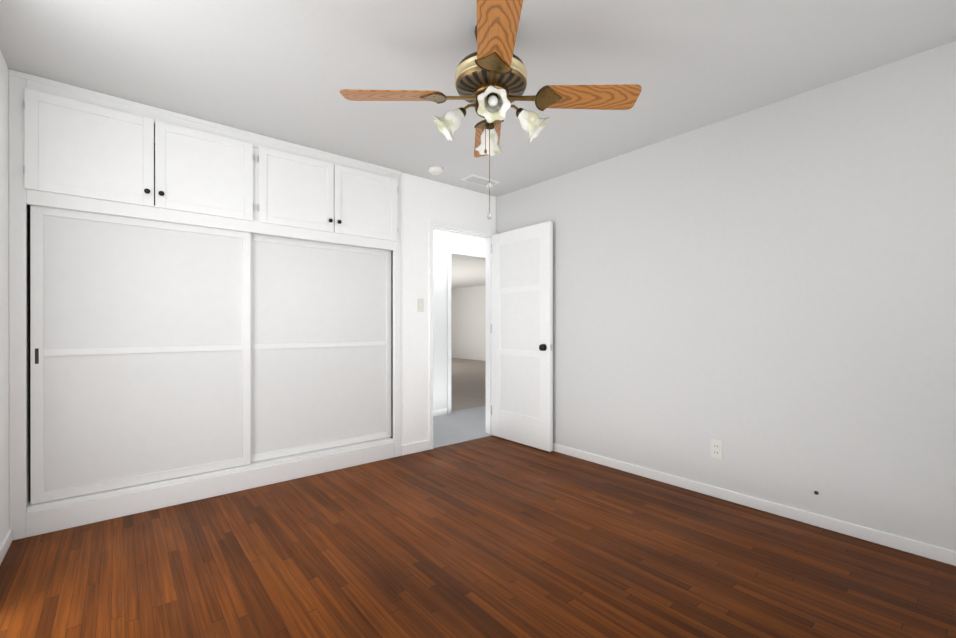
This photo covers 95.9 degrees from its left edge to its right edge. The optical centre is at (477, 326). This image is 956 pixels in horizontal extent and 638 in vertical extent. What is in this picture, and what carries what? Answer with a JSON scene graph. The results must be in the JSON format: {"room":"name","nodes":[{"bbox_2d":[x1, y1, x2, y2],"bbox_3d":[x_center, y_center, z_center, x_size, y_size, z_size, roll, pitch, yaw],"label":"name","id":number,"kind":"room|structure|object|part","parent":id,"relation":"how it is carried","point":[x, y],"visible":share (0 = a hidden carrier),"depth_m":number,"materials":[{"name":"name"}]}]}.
{"room":"empty bedroom","nodes":[
{"label":"empty bedroom","id":0,"kind":"room"},
{"bbox_2d":[0,50,27,544],"bbox_3d":[-1.341,-0.106,0.855,0.120,2.360,4.540,0,0,-40],"label":"wall","id":1,"kind":"structure","parent":0,"point":[4,301],"depth_m":2.08,"materials":[{"name":"white paint"}]},
{"bbox_2d":[0,529,11,564],"bbox_3d":[-1.121,1.041,0.701,0.018,0.065,3.780,0,0,-40],"label":"baseboard","id":2,"kind":"structure","parent":1,"relation":"attached to","point":[7,540],"depth_m":2.04,"materials":[{"name":"paint"}]},
{"bbox_2d":[27,143,392,502],"bbox_3d":[-1.717,-0.108,3.166,2.264,2.360,0.510,0,0,-40],"label":"wall","id":3,"kind":"structure","parent":0,"point":[29,452],"depth_m":2.62,"materials":[{"name":"paint"}]},
{"bbox_2d":[401,173,496,444],"bbox_3d":[2.042,-0.110,5.904,7.096,2.360,0.120,0,0,-40],"label":"wall","id":4,"kind":"structure","parent":0,"point":[424,201],"depth_m":3.70,"materials":[{"name":"paint"}]},
{"bbox_2d":[401,440,429,455],"bbox_3d":[-0.532,1.029,3.671,0.279,0.085,0.014,0,0,-40],"label":"baseboard","id":5,"kind":"structure","parent":4,"relation":"attached to","point":[416,447],"depth_m":3.66,"materials":[{"name":"paint"}]},
{"bbox_2d":[417,299,423,311],"bbox_3d":[-0.494,-0.185,3.704,0.070,0.114,0.011,0,0,-40],"label":"light switch","id":6,"kind":"object","parent":4,"relation":"attached to","point":[420,305],"visible":1,"depth_m":3.70,"materials":[{"name":"beige plastic"}]},
{"bbox_2d":[429,220,497,449],"bbox_3d":[-0.158,0.069,4.069,0.805,2.005,0.148,0,0,-40],"label":"door frame","id":7,"kind":"structure","parent":4,"relation":"attached to","point":[453,228],"depth_m":4.12,"materials":[{"name":"paint"}]},
{"bbox_2d":[491,221,552,451],"bbox_3d":[0.384,0.082,3.956,0.119,1.960,0.752,0,0,-40],"label":"door","id":8,"kind":"structure","parent":7,"relation":"attached to","point":[522,339],"depth_m":3.90,"materials":[{"name":"paint"}]},
{"bbox_2d":[433,229,485,408],"bbox_3d":[1.366,-0.110,6.774,7.020,2.360,0.120,0,0,-40],"label":"wall","id":9,"kind":"structure","parent":0,"point":[443,241],"depth_m":5.19,"materials":[{"name":"paint"}]},
{"bbox_2d":[433,408,446,416],"bbox_3d":[-0.818,1.024,4.865,1.140,0.086,0.014,0,0,-40],"label":"baseboard","id":10,"kind":"structure","parent":9,"relation":"attached to","point":[440,412],"depth_m":5.14,"materials":[{"name":"paint"}]},
{"bbox_2d":[447,248,485,414],"bbox_3d":[-0.050,0.056,5.583,0.940,2.021,0.138,0,0,-40],"label":"door frame","id":11,"kind":"structure","parent":9,"relation":"attached to","point":[465,254],"depth_m":5.25,"materials":[{"name":"paint"}]},
{"bbox_2d":[433,358,492,447],"bbox_3d":[-1.255,1.091,8.807,8.200,0.054,8.800,0,0,-40],"label":"floor","id":12,"kind":"structure","parent":0,"point":[468,383],"depth_m":5.62,"materials":[{"name":"grey carpet"}]},
{"bbox_2d":[451,285,485,360],"bbox_3d":[1.862,-0.113,11.564,0.120,2.360,8.800,0,0,-40],"label":"wall","id":13,"kind":"structure","parent":0,"point":[468,322],"depth_m":14.06,"materials":[{"name":"paint"}]},
{"bbox_2d":[0,435,955,637],"bbox_3d":[0.138,1.098,1.764,3.314,0.050,3.800,0,0,-40],"label":"floor","id":14,"kind":"structure","parent":0,"point":[493,536],"depth_m":1.93,"materials":[{"name":"brown wood"}]},
{"bbox_2d":[8,69,401,540],"bbox_3d":[-1.524,-0.107,2.904,2.223,2.360,0.120,0,0,-40],"label":"closet frame","id":15,"kind":"object","parent":14,"relation":"on","point":[29,520],"visible":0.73,"depth_m":2.48,"materials":[{"name":"paint"}]},
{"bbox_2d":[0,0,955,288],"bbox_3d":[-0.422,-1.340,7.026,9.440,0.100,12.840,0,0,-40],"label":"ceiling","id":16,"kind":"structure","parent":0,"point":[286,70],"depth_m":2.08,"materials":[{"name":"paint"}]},
{"bbox_2d":[428,166,442,174],"bbox_3d":[-0.345,-1.269,3.507,0.128,0.038,0.128,0,0,-40],"label":"smoke detector","id":17,"kind":"object","parent":16,"relation":"attached to","point":[435,170],"visible":1,"depth_m":3.47,"materials":[{"name":"beige plastic"}]},
{"bbox_2d":[460,174,499,186],"bbox_3d":[0.024,-1.284,3.796,0.320,0.008,0.170,0,0,-40],"label":"ceiling vent","id":18,"kind":"object","parent":16,"relation":"in","point":[477,179],"visible":0.86,"depth_m":3.77,"materials":[{"name":"white metal"}]},
{"bbox_2d":[340,0,641,218],"bbox_3d":[0.057,-0.878,1.864,0.971,0.816,0.971,0,0,44],"label":"fan","id":19,"kind":"object","parent":16,"relation":"hanging from","point":[490,79],"visible":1,"depth_m":1.81,"materials":[{"name":"brown wood"}]},
{"bbox_3d":[0.046,-0.688,1.866,0.041,0.443,0.030,0,0,-40],"label":"cord chain","id":20,"kind":"part","parent":19,"relation":"part of","materials":[{"name":"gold metal"}]},
{"bbox_3d":[0.057,-0.872,1.865,0.433,0.136,0.433,0,0,-40],"label":"shade glass","id":21,"kind":"part","parent":19,"relation":"part of","materials":[{"name":"white glass"}]},
{"bbox_2d":[497,41,955,550],"bbox_3d":[1.494,-0.108,2.817,0.120,2.360,3.920,0,0,-40],"label":"wall","id":22,"kind":"structure","parent":0,"point":[766,294],"depth_m":2.44,"materials":[{"name":"paint"}]},
{"bbox_2d":[710,439,722,459],"bbox_3d":[1.500,0.770,2.711,0.008,0.114,0.070,0,0,-40],"label":"electrical outlet","id":23,"kind":"object","parent":22,"relation":"attached to","point":[716,448],"visible":1,"depth_m":2.71,"materials":[{"name":"beige plastic"}]},
{"bbox_2d":[553,443,955,565],"bbox_3d":[1.403,1.040,2.820,0.018,0.065,3.800,0,0,-40],"label":"baseboard","id":24,"kind":"structure","parent":22,"relation":"attached to","point":[933,552],"depth_m":2.42,"materials":[{"name":"paint"}]}
]}

